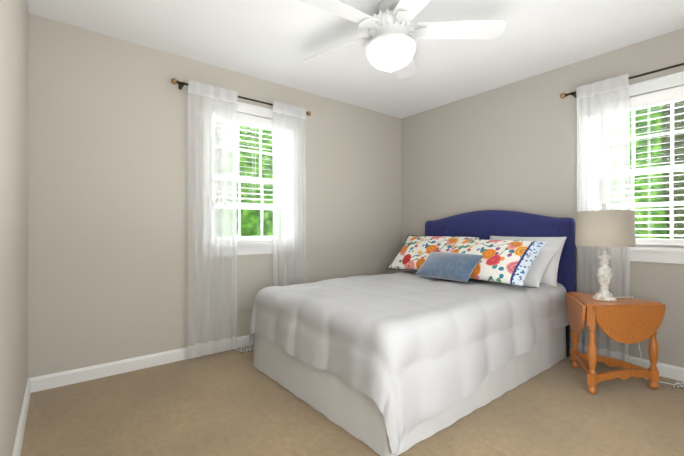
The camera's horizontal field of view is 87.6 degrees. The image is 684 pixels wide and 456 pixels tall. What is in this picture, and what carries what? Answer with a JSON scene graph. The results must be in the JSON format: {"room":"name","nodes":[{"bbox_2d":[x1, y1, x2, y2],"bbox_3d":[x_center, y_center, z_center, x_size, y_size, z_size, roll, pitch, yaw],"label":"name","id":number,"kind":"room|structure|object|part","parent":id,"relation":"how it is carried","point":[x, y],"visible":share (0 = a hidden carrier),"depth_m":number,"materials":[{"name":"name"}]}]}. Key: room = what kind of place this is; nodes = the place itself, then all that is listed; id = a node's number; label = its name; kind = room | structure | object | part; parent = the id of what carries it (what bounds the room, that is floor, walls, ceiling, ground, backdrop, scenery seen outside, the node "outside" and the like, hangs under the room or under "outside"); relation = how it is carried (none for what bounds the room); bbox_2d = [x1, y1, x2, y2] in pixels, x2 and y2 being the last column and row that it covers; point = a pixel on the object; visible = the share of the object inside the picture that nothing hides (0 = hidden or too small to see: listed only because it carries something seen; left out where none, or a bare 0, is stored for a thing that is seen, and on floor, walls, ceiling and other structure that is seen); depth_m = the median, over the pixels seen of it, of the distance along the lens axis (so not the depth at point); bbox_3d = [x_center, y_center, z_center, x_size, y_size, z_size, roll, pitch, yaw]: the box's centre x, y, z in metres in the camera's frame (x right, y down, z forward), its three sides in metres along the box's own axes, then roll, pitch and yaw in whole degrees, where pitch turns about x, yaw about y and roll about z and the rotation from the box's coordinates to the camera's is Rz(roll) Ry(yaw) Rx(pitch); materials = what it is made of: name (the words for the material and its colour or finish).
{"room":"bedroom","nodes":[
{"label":"bedroom","id":0,"kind":"room"},
{"bbox_2d":[0,0,28,455],"bbox_3d":[-0.938,-0.168,0.816,0.150,2.440,3.650,0,0,-39],"label":"wall","id":1,"kind":"structure","parent":0,"point":[14,51],"depth_m":1.54,"materials":[{"name":"beige paint"}]},
{"bbox_2d":[12,379,30,455],"bbox_3d":[-0.915,1.006,0.916,0.016,0.092,3.484,0,0,-39],"label":"baseboard","id":2,"kind":"structure","parent":1,"relation":"attached to","point":[17,448],"depth_m":1.80,"materials":[{"name":"white wood"}]},
{"bbox_2d":[28,13,400,377],"bbox_3d":[-0.682,-0.160,3.449,3.830,2.440,0.150,0,0,-39],"label":"wall","id":3,"kind":"structure","parent":0,"point":[107,208],"depth_m":2.67,"materials":[{"name":"beige paint"}]},
{"bbox_2d":[28,335,253,392],"bbox_3d":[-0.630,1.014,3.380,3.530,0.092,0.016,0,0,-39],"label":"baseboard","id":4,"kind":"structure","parent":3,"relation":"attached to","point":[54,380],"depth_m":2.56,"materials":[{"name":"white wood"}]},
{"bbox_2d":[171,78,310,358],"bbox_3d":[-0.830,-0.068,3.148,1.276,2.185,0.134,0,0,-39],"label":"curtains","id":5,"kind":"object","parent":3,"relation":"attached to","point":[212,214],"visible":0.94,"depth_m":2.98,"materials":[{"name":"white fabric"}]},
{"bbox_3d":[-1.052,-0.067,2.922,0.406,2.180,0.056,0,0,-39],"label":"panel","id":6,"kind":"part","parent":5,"relation":"part of","materials":[{"name":"white fabric"}]},
{"bbox_3d":[-0.832,-1.132,3.154,1.276,0.058,0.128,0,0,-39],"label":"rod","id":7,"kind":"part","parent":5,"relation":"part of","materials":[{"name":"brown metal"}]},
{"bbox_3d":[-0.494,-0.065,3.366,0.371,2.180,0.056,0,0,-39],"label":"panel","id":8,"kind":"part","parent":5,"relation":"part of","materials":[{"name":"white fabric"}]},
{"bbox_2d":[236,102,272,254],"bbox_3d":[-0.835,-0.436,3.292,0.945,1.352,0.185,0,0,-39],"label":"window","id":9,"kind":"structure","parent":3,"relation":"in","point":[251,245],"depth_m":3.28,"materials":[{"name":"white"}]},
{"bbox_2d":[236,113,272,207],"bbox_3d":[-0.801,-0.599,3.250,0.731,0.818,0.062,0,0,-39],"label":"window blinds","id":10,"kind":"object","parent":9,"relation":"attached to","point":[254,121],"visible":0.42,"depth_m":3.23,"materials":[{"name":"white plastic"}]},
{"bbox_2d":[20,345,683,455],"bbox_3d":[0.455,1.106,2.017,3.830,0.100,3.800,0,0,-39],"label":"floor","id":11,"kind":"structure","parent":0,"point":[233,402],"depth_m":1.97,"materials":[{"name":"beige carpet"}]},
{"bbox_2d":[236,345,253,352],"bbox_3d":[-0.772,1.056,3.149,0.300,0.006,0.110,0,0,-39],"label":"floor vent","id":12,"kind":"object","parent":11,"relation":"in","point":[245,349],"visible":0.43,"depth_m":3.09,"materials":[{"name":"beige metal"}]},
{"bbox_2d":[249,210,575,455],"bbox_3d":[0.582,0.441,2.834,2.206,1.235,1.562,0,0,-39],"label":"bed","id":13,"kind":"object","parent":11,"relation":"on","point":[465,315],"visible":1,"depth_m":2.20,"materials":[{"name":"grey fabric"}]},
{"bbox_2d":[386,235,477,270],"bbox_3d":[0.864,0.250,3.521,0.829,0.153,0.509,0,44,49],"label":"pillow","id":14,"kind":"object","parent":13,"relation":"on","point":[415,249],"depth_m":3.50,"materials":[{"name":"multicoloured fabric"}]},
{"bbox_2d":[415,252,482,281],"bbox_3d":[0.892,0.319,3.019,0.310,0.132,0.560,-48,25,-26],"label":"pillow","id":15,"kind":"object","parent":13,"relation":"on","point":[461,267],"depth_m":2.92,"materials":[{"name":"fabric"}]},
{"bbox_2d":[450,239,546,285],"bbox_3d":[1.192,0.259,2.964,0.500,0.153,0.860,-45,24,-26],"label":"pillow","id":16,"kind":"object","parent":13,"relation":"on","point":[501,261],"depth_m":2.78,"materials":[{"name":"multicoloured fabric"}]},
{"bbox_3d":[1.423,0.443,3.492,0.070,1.235,1.510,0,0,-39],"label":"headboard","id":17,"kind":"part","parent":13,"relation":"part of","materials":[{"name":"blue fabric"}]},
{"bbox_2d":[484,247,558,287],"bbox_3d":[1.403,0.304,3.004,0.460,0.173,0.680,-46,25,-27],"label":"pillow","id":18,"kind":"object","parent":13,"relation":"on","point":[545,266],"depth_m":2.78,"materials":[{"name":"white fabric"}]},
{"bbox_2d":[490,236,566,286],"bbox_3d":[1.531,0.264,3.067,0.173,0.460,0.680,34,-21,-33],"label":"pillow","id":19,"kind":"object","parent":13,"relation":"on","point":[556,246],"depth_m":2.86,"materials":[{"name":"white fabric"}]},
{"bbox_2d":[566,292,664,393],"bbox_3d":[1.753,0.772,2.399,0.499,0.570,0.576,0,0,-39],"label":"table","id":20,"kind":"object","parent":11,"relation":"on","point":[627,321],"visible":1,"depth_m":2.28,"materials":[{"name":"brown wood"}]},
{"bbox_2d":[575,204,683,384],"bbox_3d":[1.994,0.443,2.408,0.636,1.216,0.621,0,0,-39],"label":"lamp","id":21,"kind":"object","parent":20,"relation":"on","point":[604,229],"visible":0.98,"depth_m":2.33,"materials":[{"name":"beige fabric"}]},
{"bbox_2d":[673,381,683,388],"bbox_3d":[2.366,1.053,2.273,0.110,0.006,0.360,0,0,-39],"label":"floor vent","id":22,"kind":"object","parent":11,"relation":"in","point":[680,386],"visible":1,"depth_m":2.38,"materials":[{"name":"white metal"}]},
{"bbox_2d":[27,0,683,118],"bbox_3d":[0.455,-1.434,2.025,3.830,0.100,3.800,0,0,-39],"label":"ceiling","id":23,"kind":"structure","parent":0,"point":[277,41],"depth_m":2.59,"materials":[{"name":"white paint"}]},
{"bbox_2d":[298,0,505,78],"bbox_3d":[0.260,-1.175,2.205,1.317,0.416,1.348,0,0,-39],"label":"fan","id":24,"kind":"object","parent":23,"relation":"hanging from","point":[389,44],"visible":1,"depth_m":2.15,"materials":[{"name":"white"}]},
{"bbox_2d":[401,28,683,367],"bbox_3d":[1.894,-0.161,3.166,0.150,2.440,3.500,0,0,-39],"label":"wall","id":25,"kind":"structure","parent":0,"point":[511,147],"depth_m":3.30,"materials":[{"name":"grey paint"}]},
{"bbox_2d":[560,63,683,361],"bbox_3d":[2.252,-0.055,2.489,0.134,2.155,1.297,0,0,-39],"label":"curtains","id":26,"kind":"object","parent":25,"relation":"attached to","point":[603,106],"visible":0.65,"depth_m":2.74,"materials":[{"name":"white fabric"}]},
{"bbox_3d":[1.999,-0.052,2.743,0.056,2.150,0.345,0,0,-39],"label":"panel","id":27,"kind":"part","parent":26,"relation":"part of","materials":[{"name":"white fabric"}]},
{"bbox_3d":[2.254,-1.104,2.494,0.127,0.058,1.297,0,0,-39],"label":"rod","id":28,"kind":"part","parent":26,"relation":"part of","materials":[{"name":"brown metal"}]},
{"bbox_2d":[570,343,683,381],"bbox_3d":[1.834,1.013,3.105,0.016,0.092,3.484,0,0,-39],"label":"baseboard","id":29,"kind":"structure","parent":25,"relation":"attached to","point":[671,372],"depth_m":2.53,"materials":[{"name":"white wood"}]},
{"bbox_2d":[576,71,683,263],"bbox_3d":[2.282,-0.413,2.635,0.185,1.322,0.945,0,0,-39],"label":"window","id":30,"kind":"structure","parent":25,"relation":"in","point":[660,253],"depth_m":2.58,"materials":[{"name":"white"}]},
{"bbox_2d":[629,86,683,243],"bbox_3d":[2.240,-0.429,2.602,0.062,1.083,0.731,0,0,-39],"label":"window blinds","id":31,"kind":"object","parent":30,"relation":"attached to","point":[664,96],"visible":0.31,"depth_m":2.55,"materials":[{"name":"white plastic"}]},
{"label":"outside","id":32,"kind":"structure","parent":0,"visible":0},
{"bbox_2d":[236,123,272,235],"bbox_3d":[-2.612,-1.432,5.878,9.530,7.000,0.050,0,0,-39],"label":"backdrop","id":33,"kind":"structure","parent":32,"point":[269,216],"depth_m":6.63,"materials":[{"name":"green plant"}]},
{"bbox_2d":[630,99,683,238],"bbox_3d":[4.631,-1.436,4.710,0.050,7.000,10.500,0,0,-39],"label":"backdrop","id":34,"kind":"structure","parent":32,"point":[653,147],"depth_m":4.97,"materials":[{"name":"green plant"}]}
]}

